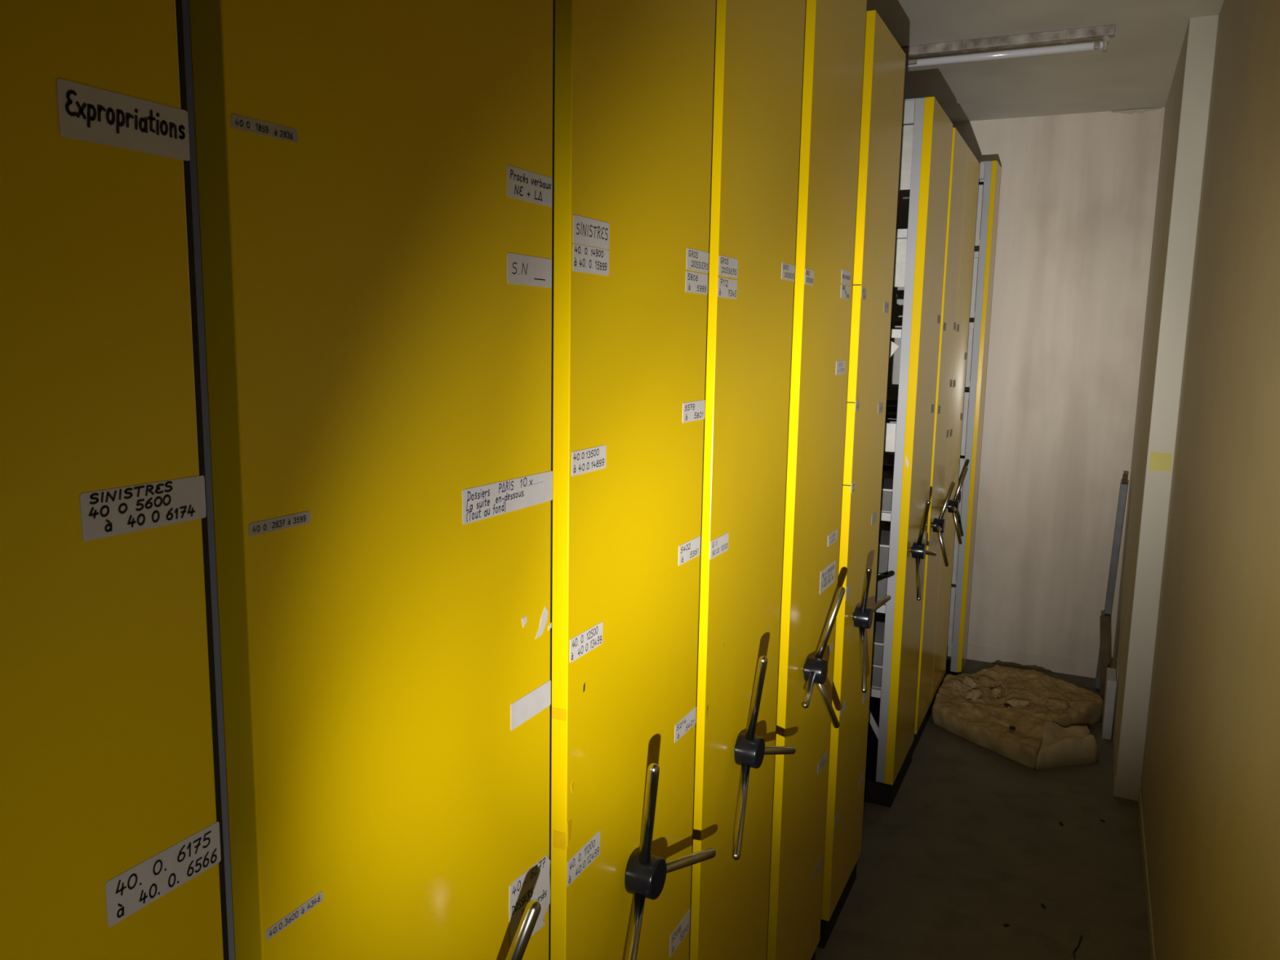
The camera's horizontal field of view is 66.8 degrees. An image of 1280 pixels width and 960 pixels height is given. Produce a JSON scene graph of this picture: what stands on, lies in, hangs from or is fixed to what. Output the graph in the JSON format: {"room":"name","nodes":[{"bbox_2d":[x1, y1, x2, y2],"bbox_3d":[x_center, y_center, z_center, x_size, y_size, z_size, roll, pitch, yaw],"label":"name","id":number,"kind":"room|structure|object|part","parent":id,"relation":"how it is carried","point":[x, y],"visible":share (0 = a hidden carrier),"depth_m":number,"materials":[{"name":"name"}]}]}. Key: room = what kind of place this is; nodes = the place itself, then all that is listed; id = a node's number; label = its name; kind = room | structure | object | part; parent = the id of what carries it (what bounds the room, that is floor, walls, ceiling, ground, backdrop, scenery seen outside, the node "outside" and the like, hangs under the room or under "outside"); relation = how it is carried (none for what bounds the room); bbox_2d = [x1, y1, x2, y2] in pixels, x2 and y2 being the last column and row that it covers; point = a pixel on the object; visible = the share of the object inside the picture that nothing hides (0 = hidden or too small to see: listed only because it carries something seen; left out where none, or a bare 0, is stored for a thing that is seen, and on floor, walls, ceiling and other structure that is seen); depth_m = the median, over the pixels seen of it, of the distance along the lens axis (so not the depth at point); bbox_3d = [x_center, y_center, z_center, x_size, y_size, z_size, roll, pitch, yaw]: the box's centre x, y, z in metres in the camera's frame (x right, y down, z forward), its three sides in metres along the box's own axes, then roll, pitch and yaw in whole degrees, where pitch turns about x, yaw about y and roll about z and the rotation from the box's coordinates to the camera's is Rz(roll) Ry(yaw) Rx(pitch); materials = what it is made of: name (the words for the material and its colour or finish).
{"room":"archive storage room","nodes":[
{"label":"archive storage room","id":0,"kind":"room"},
{"bbox_2d":[814,656,1151,959],"bbox_3d":[-0.622,1.376,2.193,3.462,0.100,7.450,5,9,25],"label":"floor","id":1,"kind":"structure","parent":0,"point":[971,842],"depth_m":3.08,"materials":[{"name":"concrete"}]},
{"bbox_2d":[0,0,229,959],"bbox_3d":[-1.363,0.279,0.962,2.273,2.410,0.434,5,9,25],"label":"carriage","id":2,"kind":"object","parent":1,"relation":"on","point":[112,843],"visible":1,"depth_m":0.59,"materials":[{"name":"yellow metal"}]},
{"bbox_2d":[182,0,555,959],"bbox_3d":[-1.165,0.220,1.379,2.273,2.410,0.436,5,9,25],"label":"carriage","id":3,"kind":"object","parent":1,"relation":"on","point":[372,181],"visible":1,"depth_m":0.81,"materials":[{"name":"yellow metal"}]},
{"bbox_3d":[-0.141,0.519,0.988,0.096,0.161,0.016,-7,12,-43],"label":"handwheel rod","id":4,"kind":"part","parent":3,"relation":"part of","materials":[{"name":"silver metal"}]},
{"bbox_2d":[550,0,716,959],"bbox_3d":[-0.967,0.160,1.796,2.273,2.410,0.428,5,9,25],"label":"carriage","id":5,"kind":"object","parent":1,"relation":"on","point":[634,79],"visible":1,"depth_m":1.26,"materials":[{"name":"yellow metal"}]},
{"bbox_3d":[-0.012,0.634,1.288,0.016,0.131,0.137,3,9,11],"label":"handwheel rod","id":6,"kind":"part","parent":5,"relation":"part of","materials":[{"name":"silver metal"}]},
{"bbox_3d":[0.012,0.452,1.307,0.016,0.173,0.066,-1,9,-10],"label":"handwheel rod","id":7,"kind":"part","parent":5,"relation":"part of","materials":[{"name":"silver metal"}]},
{"bbox_3d":[0.065,0.566,1.442,0.016,0.061,0.175,7,11,35],"label":"handwheel rod","id":8,"kind":"part","parent":5,"relation":"part of","materials":[{"name":"silver metal"}]},
{"bbox_2d":[689,0,806,959],"bbox_3d":[-0.772,0.102,2.207,2.273,2.410,0.419,5,9,25],"label":"carriage","id":9,"kind":"object","parent":1,"relation":"on","point":[759,45],"visible":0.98,"depth_m":1.68,"materials":[{"name":"yellow metal"}]},
{"bbox_3d":[0.175,0.567,1.682,0.016,0.122,0.144,3,9,12],"label":"handwheel rod","id":10,"kind":"part","parent":9,"relation":"part of","materials":[{"name":"silver metal"}]},
{"bbox_3d":[0.205,0.388,1.712,0.016,0.175,0.058,-2,9,-19],"label":"handwheel rod","id":11,"kind":"part","parent":9,"relation":"part of","materials":[{"name":"silver metal"}]},
{"bbox_3d":[0.253,0.511,1.839,0.016,0.072,0.171,7,11,35],"label":"handwheel rod","id":12,"kind":"part","parent":9,"relation":"part of","materials":[{"name":"silver metal"}]},
{"bbox_2d":[766,0,866,959],"bbox_3d":[-0.582,0.044,2.610,2.273,2.410,0.479,5,9,25],"label":"carriage","id":13,"kind":"object","parent":1,"relation":"on","point":[811,600],"visible":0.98,"depth_m":2.12,"materials":[{"name":"yellow metal"}]},
{"bbox_3d":[0.358,0.442,2.052,0.016,0.023,0.179,3,9,15],"label":"handwheel rod","id":14,"kind":"part","parent":13,"relation":"part of","materials":[{"name":"silver metal"}]},
{"bbox_3d":[0.425,0.505,2.212,0.016,0.154,0.109,9,12,43],"label":"handwheel rod","id":15,"kind":"part","parent":13,"relation":"part of","materials":[{"name":"silver metal"}]},
{"bbox_3d":[0.425,0.325,2.177,0.098,0.161,0.016,-7,12,-44],"label":"handwheel rod","id":16,"kind":"part","parent":13,"relation":"part of","materials":[{"name":"silver metal"}]},
{"bbox_2d":[817,9,906,948],"bbox_3d":[-0.358,-0.023,3.081,2.273,2.410,0.403,5,9,25],"label":"carriage","id":17,"kind":"object","parent":1,"relation":"on","point":[884,59],"visible":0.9,"depth_m":2.56,"materials":[{"name":"yellow metal"}]},
{"bbox_3d":[0.586,0.468,2.553,0.016,0.163,0.094,2,9,3],"label":"handwheel rod","id":18,"kind":"part","parent":17,"relation":"part of","materials":[{"name":"silver metal"}]},
{"bbox_3d":[0.584,0.288,2.514,0.016,0.152,0.113,2,9,7],"label":"handwheel rod","id":19,"kind":"part","parent":17,"relation":"part of","materials":[{"name":"silver metal"}]},
{"bbox_3d":[0.654,0.346,2.675,0.016,0.027,0.179,7,10,35],"label":"handwheel rod","id":20,"kind":"part","parent":17,"relation":"part of","materials":[{"name":"silver metal"}]},
{"bbox_2d":[863,96,952,807],"bbox_3d":[0.024,-0.138,3.886,2.273,2.410,0.487,5,9,25],"label":"carriage","id":21,"kind":"object","parent":1,"relation":"on","point":[889,753],"visible":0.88,"depth_m":3.34,"materials":[{"name":"yellow metal"}]},
{"bbox_3d":[-0.087,0.670,3.854,2.069,0.028,0.018,5,9,25],"label":"shelf rail","id":22,"kind":"part","parent":21,"relation":"part of","materials":[{"name":"grey metal"}]},
{"bbox_2d":[870,662,882,687],"bbox_3d":[0.759,0.664,3.609,0.328,0.078,0.260,5,9,25],"label":"box","id":23,"kind":"object","parent":21,"relation":"on","point":[876,669],"visible":0.14,"depth_m":3.44,"materials":[{"name":"grey cardboard"}]},
{"bbox_3d":[0.760,0.629,3.604,0.328,0.006,0.260,5,9,25],"label":"box lid","id":24,"kind":"part","parent":23,"relation":"part of","materials":[{"name":"grey cardboard"}]},
{"bbox_2d":[871,621,884,664],"bbox_3d":[0.761,0.583,3.597,0.328,0.078,0.260,5,9,25],"label":"box","id":25,"kind":"object","parent":23,"relation":"on","point":[878,627],"visible":0.14,"depth_m":3.43,"materials":[{"name":"grey cardboard"}]},
{"bbox_3d":[0.761,0.548,3.591,0.328,0.006,0.260,5,9,25],"label":"box lid","id":26,"kind":"part","parent":25,"relation":"part of","materials":[{"name":"grey cardboard"}]},
{"bbox_3d":[-0.081,0.365,3.808,2.069,0.028,0.018,5,9,25],"label":"shelf rail","id":27,"kind":"part","parent":21,"relation":"part of","materials":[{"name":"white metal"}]},
{"bbox_2d":[875,572,888,601],"bbox_3d":[0.765,0.349,3.561,0.328,0.100,0.260,5,9,25],"label":"box","id":28,"kind":"object","parent":21,"relation":"on","point":[882,578],"visible":0.11,"depth_m":3.39,"materials":[{"name":"grey cardboard"}]},
{"bbox_3d":[0.766,0.303,3.554,0.328,0.006,0.260,5,9,25],"label":"box lid","id":29,"kind":"part","parent":28,"relation":"part of","materials":[{"name":"grey cardboard"}]},
{"bbox_2d":[876,529,890,573],"bbox_3d":[0.767,0.246,3.546,0.328,0.100,0.260,5,9,25],"label":"box","id":30,"kind":"object","parent":28,"relation":"on","point":[884,535],"visible":0.14,"depth_m":3.38,"materials":[{"name":"grey cardboard"}]},
{"bbox_3d":[0.768,0.200,3.539,0.328,0.006,0.260,5,9,25],"label":"box lid","id":31,"kind":"part","parent":30,"relation":"part of","materials":[{"name":"grey cardboard"}]},
{"bbox_3d":[-0.075,0.044,3.759,2.069,0.028,0.018,5,9,25],"label":"shelf rail","id":32,"kind":"part","parent":21,"relation":"part of","materials":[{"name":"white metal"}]},
{"bbox_2d":[880,478,893,511],"bbox_3d":[0.771,0.040,3.515,0.328,0.075,0.260,5,9,25],"label":"box","id":33,"kind":"object","parent":21,"relation":"on","point":[886,483],"visible":0.14,"depth_m":3.34,"materials":[{"name":"grey cardboard"}]},
{"bbox_3d":[0.771,0.006,3.510,0.328,0.006,0.260,5,9,25],"label":"box lid","id":34,"kind":"part","parent":33,"relation":"part of","materials":[{"name":"grey cardboard"}]},
{"bbox_2d":[883,431,895,452],"bbox_3d":[0.714,-0.143,3.374,0.340,0.070,0.003,5,9,25],"label":"folder","id":35,"kind":"object","parent":21,"relation":"attached to","point":[889,437],"visible":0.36,"depth_m":3.31,"materials":[{"name":"white cardboard"}]},
{"bbox_3d":[-0.070,-0.260,3.713,2.069,0.028,0.018,5,9,25],"label":"shelf rail","id":36,"kind":"part","parent":21,"relation":"part of","materials":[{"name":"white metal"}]},
{"bbox_3d":[0.105,-0.312,4.082,2.069,0.028,0.018,5,9,25],"label":"shelf rail","id":37,"kind":"part","parent":21,"relation":"part of","materials":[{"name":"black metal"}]},
{"bbox_2d":[888,340,897,359],"bbox_3d":[0.706,-0.499,3.327,0.357,0.290,0.003,5,9,25],"label":"folder","id":38,"kind":"object","parent":21,"relation":"hanging from","point":[892,347],"visible":0.07,"depth_m":3.27,"materials":[{"name":"white paper"}]},
{"bbox_3d":[-0.064,-0.570,3.666,2.069,0.028,0.018,5,9,25],"label":"shelf rail","id":39,"kind":"part","parent":21,"relation":"part of","materials":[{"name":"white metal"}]},
{"bbox_2d":[893,265,905,286],"bbox_3d":[0.735,-0.736,3.306,0.340,0.155,0.003,5,9,25],"label":"folder","id":40,"kind":"object","parent":21,"relation":"hanging from","point":[899,275],"visible":0.18,"depth_m":3.25,"materials":[{"name":"white cardboard"}]},
{"bbox_2d":[893,257,906,266],"bbox_3d":[0.733,-0.769,3.296,0.340,0.086,0.003,5,9,25],"label":"folder","id":41,"kind":"object","parent":21,"relation":"hanging from","point":[897,261],"visible":0.18,"depth_m":3.24,"materials":[{"name":"white cardboard"}]},
{"bbox_2d":[894,250,906,257],"bbox_3d":[0.731,-0.780,3.288,0.340,0.062,0.003,5,9,25],"label":"folder","id":42,"kind":"object","parent":21,"relation":"hanging from","point":[902,254],"visible":0.18,"depth_m":3.23,"materials":[{"name":"white cardboard"}]},
{"bbox_2d":[894,238,906,245],"bbox_3d":[0.726,-0.799,3.275,0.340,0.021,0.003,5,9,25],"label":"folder","id":43,"kind":"object","parent":21,"relation":"hanging from","point":[900,242],"visible":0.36,"depth_m":3.21,"materials":[{"name":"white cardboard"}]},
{"bbox_2d":[894,244,906,251],"bbox_3d":[0.729,-0.791,3.281,0.340,0.039,0.003,5,9,25],"label":"folder","id":44,"kind":"object","parent":21,"relation":"hanging from","point":[903,247],"visible":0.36,"depth_m":3.22,"materials":[{"name":"white cardboard"}]},
{"bbox_3d":[-0.058,-0.891,3.618,2.069,0.028,0.018,5,9,25],"label":"shelf rail","id":45,"kind":"part","parent":21,"relation":"part of","materials":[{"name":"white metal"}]},
{"bbox_2d":[897,177,911,190],"bbox_3d":[0.747,-1.072,3.266,0.340,0.198,0.003,5,9,25],"label":"folder","id":46,"kind":"object","parent":21,"relation":"hanging from","point":[904,183],"visible":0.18,"depth_m":3.22,"materials":[{"name":"white cardboard"}]},
{"bbox_2d":[898,170,911,178],"bbox_3d":[0.744,-1.089,3.258,0.340,0.162,0.003,5,9,25],"label":"folder","id":47,"kind":"object","parent":21,"relation":"hanging from","point":[902,174],"visible":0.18,"depth_m":3.21,"materials":[{"name":"white cardboard"}]},
{"bbox_2d":[899,152,911,163],"bbox_3d":[0.740,-1.111,3.244,0.340,0.114,0.003,5,9,25],"label":"folder","id":48,"kind":"object","parent":21,"relation":"hanging from","point":[904,157],"visible":0.18,"depth_m":3.19,"materials":[{"name":"white cardboard"}]},
{"bbox_2d":[899,162,911,171],"bbox_3d":[0.742,-1.100,3.251,0.340,0.139,0.003,5,9,25],"label":"folder","id":49,"kind":"object","parent":21,"relation":"hanging from","point":[903,166],"visible":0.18,"depth_m":3.20,"materials":[{"name":"white cardboard"}]},
{"bbox_2d":[900,142,912,153],"bbox_3d":[0.737,-1.125,3.236,0.340,0.084,0.003,5,9,25],"label":"folder","id":50,"kind":"object","parent":21,"relation":"hanging from","point":[904,148],"visible":0.18,"depth_m":3.18,"materials":[{"name":"white cardboard"}]},
{"bbox_2d":[900,133,913,143],"bbox_3d":[0.735,-1.139,3.229,0.340,0.056,0.003,5,9,25],"label":"folder","id":51,"kind":"object","parent":21,"relation":"hanging from","point":[905,139],"visible":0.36,"depth_m":3.17,"materials":[{"name":"white cardboard"}]},
{"bbox_2d":[901,124,913,134],"bbox_3d":[0.733,-1.151,3.221,0.340,0.029,0.003,5,9,25],"label":"folder","id":52,"kind":"object","parent":21,"relation":"hanging from","point":[907,129],"visible":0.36,"depth_m":3.16,"materials":[{"name":"white cardboard"}]},
{"bbox_3d":[0.950,0.331,3.315,0.016,0.134,0.134,3,9,11],"label":"handwheel rod","id":53,"kind":"part","parent":21,"relation":"part of","materials":[{"name":"silver metal"}]},
{"bbox_3d":[0.972,0.149,3.328,0.016,0.172,0.070,0,9,-7],"label":"handwheel rod","id":54,"kind":"part","parent":21,"relation":"part of","materials":[{"name":"silver metal"}]},
{"bbox_3d":[1.027,0.258,3.466,0.016,0.056,0.176,7,11,35],"label":"handwheel rod","id":55,"kind":"part","parent":21,"relation":"part of","materials":[{"name":"silver metal"}]},
{"bbox_2d":[867,127,968,753],"bbox_3d":[0.203,-0.192,4.264,2.273,2.410,0.516,5,9,25],"label":"carriage","id":56,"kind":"object","parent":1,"relation":"on","point":[936,522],"visible":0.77,"depth_m":3.83,"materials":[{"name":"yellow metal"}]},
{"bbox_3d":[0.273,0.561,4.613,2.069,0.028,0.018,5,9,25],"label":"shelf rail","id":57,"kind":"part","parent":56,"relation":"part of","materials":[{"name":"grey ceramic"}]},
{"bbox_3d":[0.290,-0.368,4.472,2.069,0.028,0.018,5,9,25],"label":"shelf rail","id":58,"kind":"part","parent":56,"relation":"part of","materials":[{"name":"black metal"}]},
{"bbox_3d":[1.135,0.183,3.686,0.016,0.031,0.179,3,9,15],"label":"handwheel rod","id":59,"kind":"part","parent":56,"relation":"part of","materials":[{"name":"silver metal"}]},
{"bbox_3d":[1.192,-0.158,3.879,0.030,2.326,0.375,5,9,25],"label":"panel","id":60,"kind":"part","parent":56,"relation":"part of","materials":[{"name":"yellow metal"}]},
{"bbox_3d":[1.197,0.268,3.837,0.091,0.164,0.016,-7,12,-42],"label":"handwheel rod","id":61,"kind":"part","parent":56,"relation":"part of","materials":[{"name":"silver metal"}]},
{"bbox_3d":[1.207,0.085,3.825,0.016,0.150,0.115,9,12,41],"label":"handwheel rod","id":62,"kind":"part","parent":56,"relation":"part of","materials":[{"name":"silver metal"}]},
{"bbox_2d":[870,146,979,720],"bbox_3d":[0.383,-0.246,4.643,2.273,2.410,0.531,5,9,25],"label":"carriage","id":63,"kind":"object","parent":1,"relation":"on","point":[972,174],"visible":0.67,"depth_m":4.21,"materials":[{"name":"yellow metal"}]},
{"bbox_3d":[0.286,0.557,4.640,2.069,0.028,0.018,5,9,25],"label":"shelf rail","id":64,"kind":"part","parent":63,"relation":"part of","materials":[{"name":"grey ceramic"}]},
{"bbox_3d":[0.468,-0.119,4.904,2.069,0.028,0.018,5,9,25],"label":"shelf rail","id":65,"kind":"part","parent":63,"relation":"part of","materials":[{"name":"black metal"}]},
{"bbox_3d":[0.473,-0.423,4.858,2.069,0.028,0.018,5,9,25],"label":"shelf rail","id":66,"kind":"part","parent":63,"relation":"part of","materials":[{"name":"black metal"}]},
{"bbox_3d":[1.312,0.119,4.056,0.016,0.030,0.179,3,9,15],"label":"handwheel rod","id":67,"kind":"part","parent":63,"relation":"part of","materials":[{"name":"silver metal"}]},
{"bbox_3d":[1.364,-0.210,4.242,0.030,2.326,0.424,5,9,25],"label":"panel","id":68,"kind":"part","parent":63,"relation":"part of","materials":[{"name":"yellow metal"}]},
{"bbox_3d":[1.373,0.204,4.208,0.092,0.164,0.016,-7,12,-42],"label":"handwheel rod","id":69,"kind":"part","parent":63,"relation":"part of","materials":[{"name":"silver metal"}]},
{"bbox_3d":[1.384,0.021,4.195,0.016,0.150,0.115,9,12,41],"label":"handwheel rod","id":70,"kind":"part","parent":63,"relation":"part of","materials":[{"name":"silver metal"}]},
{"bbox_2d":[879,160,1000,677],"bbox_3d":[0.610,-0.335,5.131,2.262,2.450,0.200,5,9,25],"label":"shelf","id":71,"kind":"object","parent":1,"relation":"on","point":[989,176],"visible":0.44,"depth_m":4.59,"materials":[{"name":"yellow metal"}]},
{"bbox_2d":[879,592,955,646],"bbox_3d":[1.371,0.668,4.826,0.360,0.272,0.003,5,9,25],"label":"folder","id":72,"kind":"object","parent":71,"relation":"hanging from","point":[882,615],"visible":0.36,"depth_m":4.76,"materials":[{"name":"grey cardboard"}]},
{"bbox_3d":[0.577,0.139,5.116,2.130,0.028,0.018,5,9,25],"label":"shelf rail","id":73,"kind":"part","parent":71,"relation":"part of","materials":[{"name":"grey metal"}]},
{"bbox_2d":[884,522,958,583],"bbox_3d":[1.377,0.357,4.779,0.360,0.272,0.003,5,9,25],"label":"folder","id":74,"kind":"object","parent":71,"relation":"on","point":[886,525],"visible":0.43,"depth_m":4.71,"materials":[{"name":"grey cardboard"}]},
{"bbox_3d":[0.657,-0.196,5.227,2.130,0.028,0.018,5,9,25],"label":"shelf rail","id":75,"kind":"part","parent":71,"relation":"part of","materials":[{"name":"grey metal"}]},
{"bbox_3d":[0.583,-0.174,5.069,2.130,0.028,0.018,5,9,25],"label":"shelf rail","id":76,"kind":"part","parent":71,"relation":"part of","materials":[{"name":"grey metal"}]},
{"bbox_2d":[886,459,964,519],"bbox_3d":[1.382,0.044,4.732,0.360,0.272,0.003,5,9,25],"label":"folder","id":77,"kind":"object","parent":71,"relation":"on","point":[890,473],"visible":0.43,"depth_m":4.67,"materials":[{"name":"grey cardboard"}]},
{"bbox_3d":[0.588,-0.484,5.022,2.130,0.028,0.018,5,9,25],"label":"shelf rail","id":78,"kind":"part","parent":71,"relation":"part of","materials":[{"name":"grey metal"}]},
{"bbox_3d":[0.663,-0.507,5.180,2.130,0.028,0.018,5,9,25],"label":"shelf rail","id":79,"kind":"part","parent":71,"relation":"part of","materials":[{"name":"grey metal"}]},
{"bbox_2d":[889,395,968,455],"bbox_3d":[1.388,-0.266,4.685,0.360,0.272,0.003,5,9,25],"label":"folder","id":80,"kind":"object","parent":71,"relation":"on","point":[893,397],"visible":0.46,"depth_m":4.62,"materials":[{"name":"grey cardboard"}]},
{"bbox_3d":[0.594,-0.805,4.973,2.130,0.028,0.018,5,9,25],"label":"shelf rail","id":81,"kind":"part","parent":71,"relation":"part of","materials":[{"name":"grey metal"}]},
{"bbox_2d":[892,327,973,386],"bbox_3d":[1.394,-0.587,4.636,0.360,0.272,0.003,5,9,25],"label":"folder","id":82,"kind":"object","parent":71,"relation":"on","point":[896,360],"visible":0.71,"depth_m":4.69,"materials":[{"name":"grey cardboard"}]},
{"bbox_2d":[895,257,977,317],"bbox_3d":[1.400,-0.907,4.588,0.360,0.272,0.003,5,9,25],"label":"folder","id":83,"kind":"object","parent":71,"relation":"on","point":[900,290],"visible":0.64,"depth_m":4.53,"materials":[{"name":"grey cardboard"}]},
{"bbox_2d":[901,184,983,245],"bbox_3d":[1.406,-1.231,4.539,0.360,0.272,0.003,5,9,25],"label":"folder","id":84,"kind":"object","parent":71,"relation":"on","point":[905,203],"visible":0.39,"depth_m":4.49,"materials":[{"name":"white cardboard"}]},
{"bbox_3d":[0.571,0.450,5.163,2.130,0.028,0.018,5,9,25],"label":"shelf rail","id":85,"kind":"part","parent":71,"relation":"part of","materials":[{"name":"grey metal"}]},
{"bbox_3d":[0.600,-1.125,4.925,2.130,0.028,0.018,5,9,25],"label":"shelf rail","id":86,"kind":"part","parent":71,"relation":"part of","materials":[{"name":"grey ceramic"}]},
{"bbox_3d":[1.624,-0.263,4.660,0.021,2.415,0.200,5,9,25],"label":"panel","id":87,"kind":"part","parent":71,"relation":"part of","materials":[{"name":"yellow metal"}]},
{"bbox_2d":[932,664,1103,769],"bbox_3d":[1.644,0.997,4.235,0.704,0.120,0.993,5,9,25],"label":"rubble","id":88,"kind":"object","parent":1,"relation":"on","point":[1033,719],"visible":1,"depth_m":4.13,"materials":[{"name":"stone"}]},
{"bbox_2d":[1072,935,1082,958],"bbox_3d":[1.203,1.284,2.673,0.011,0.004,0.116,7,10,32],"label":"twig","id":89,"kind":"object","parent":1,"relation":"on","point":[1077,945],"visible":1,"depth_m":2.67,"materials":[{"name":"brown wood"}]},
{"bbox_2d":[1099,615,1110,700],"bbox_3d":[2.118,0.825,4.425,0.073,0.420,0.177,5,9,25],"label":"wooden board","id":90,"kind":"object","parent":1,"relation":"on","point":[1104,620],"visible":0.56,"depth_m":4.38,"materials":[{"name":"wood"}]},
{"bbox_2d":[1102,667,1116,739],"bbox_3d":[1.996,0.950,4.131,0.036,0.257,0.182,5,9,25],"label":"box","id":91,"kind":"object","parent":1,"relation":"on","point":[1111,678],"visible":1,"depth_m":4.06,"materials":[{"name":"grey cardboard"}]},
{"bbox_2d":[1094,474,1128,688],"bbox_3d":[2.209,0.484,4.551,0.058,1.040,0.095,5,9,25],"label":"metal strip","id":92,"kind":"object","parent":1,"relation":"on","point":[1123,485],"visible":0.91,"depth_m":4.50,"materials":[{"name":"grey metal"}]},
{"bbox_2d":[1111,657,1118,736],"bbox_3d":[2.027,0.925,4.147,0.004,0.296,0.170,5,9,25],"label":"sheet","id":93,"kind":"object","parent":1,"relation":"on","point":[1117,668],"visible":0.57,"depth_m":4.08,"materials":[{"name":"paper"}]},
{"bbox_2d":[874,106,1164,665],"bbox_3d":[0.921,-0.482,5.298,3.362,2.701,0.100,5,9,25],"label":"wall","id":94,"kind":"structure","parent":0,"point":[1077,192],"depth_m":4.71,"materials":[{"name":"paint"}]},
{"bbox_2d":[946,644,1111,678],"bbox_3d":[0.836,0.818,5.463,3.279,0.078,0.008,5,9,25],"label":"baseboard","id":95,"kind":"structure","parent":94,"relation":"attached to","point":[1034,661],"depth_m":4.93,"materials":[{"name":"paint"}]},
{"bbox_2d":[866,0,1224,122],"bbox_3d":[-0.571,-1.393,1.774,3.462,0.100,7.450,5,9,25],"label":"ceiling","id":96,"kind":"structure","parent":0,"point":[1136,70],"depth_m":3.62,"materials":[{"name":"paint"}]},
{"bbox_2d":[901,24,1115,67],"bbox_3d":[1.049,-1.537,3.522,1.210,0.078,0.056,5,9,25],"label":"lamp","id":97,"kind":"object","parent":96,"relation":"attached to","point":[1105,32],"visible":0.7,"depth_m":3.40,"materials":[{"name":"metal"}]},
{"bbox_2d":[1111,107,1161,114],"bbox_3d":[2.261,-1.679,4.425,0.205,0.021,0.016,5,9,25],"label":"plaster","id":98,"kind":"object","parent":96,"relation":"attached to","point":[1141,110],"visible":1,"depth_m":4.43,"materials":[{"name":"paint"}]},
{"bbox_2d":[1111,14,1218,780],"bbox_3d":[2.094,-0.257,3.958,0.083,2.701,1.360,5,9,25],"label":"pillar","id":99,"kind":"structure","parent":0,"point":[1187,108],"depth_m":3.41,"materials":[{"name":"paint"}]},
{"bbox_2d":[1113,776,1141,800],"bbox_3d":[1.778,1.126,3.543,0.087,0.078,0.006,5,9,25],"label":"baseboard","id":100,"kind":"structure","parent":99,"relation":"attached to","point":[1124,788],"depth_m":3.54,"materials":[{"name":"paint"}]},
{"bbox_2d":[1149,452,1172,471],"bbox_3d":[1.804,-0.063,3.364,0.065,0.062,0.001,5,9,25],"label":"paper note","id":101,"kind":"object","parent":99,"relation":"attached to","point":[1158,461],"visible":1,"depth_m":3.36,"materials":[{"name":"yellow paper"}]},
{"bbox_2d":[1141,0,1279,959],"bbox_3d":[0.925,0.126,1.281,0.100,2.701,7.450,5,9,25],"label":"wall","id":102,"kind":"structure","parent":0,"point":[1211,780],"depth_m":2.01,"materials":[{"name":"paint"}]},
{"bbox_2d":[1137,788,1155,959],"bbox_3d":[0.541,1.526,0.845,0.006,0.050,5.984,5,9,25],"label":"baseboard","id":103,"kind":"structure","parent":102,"relation":"attached to","point":[1151,935],"depth_m":2.93,"materials":[{"name":"paint"}]}
]}

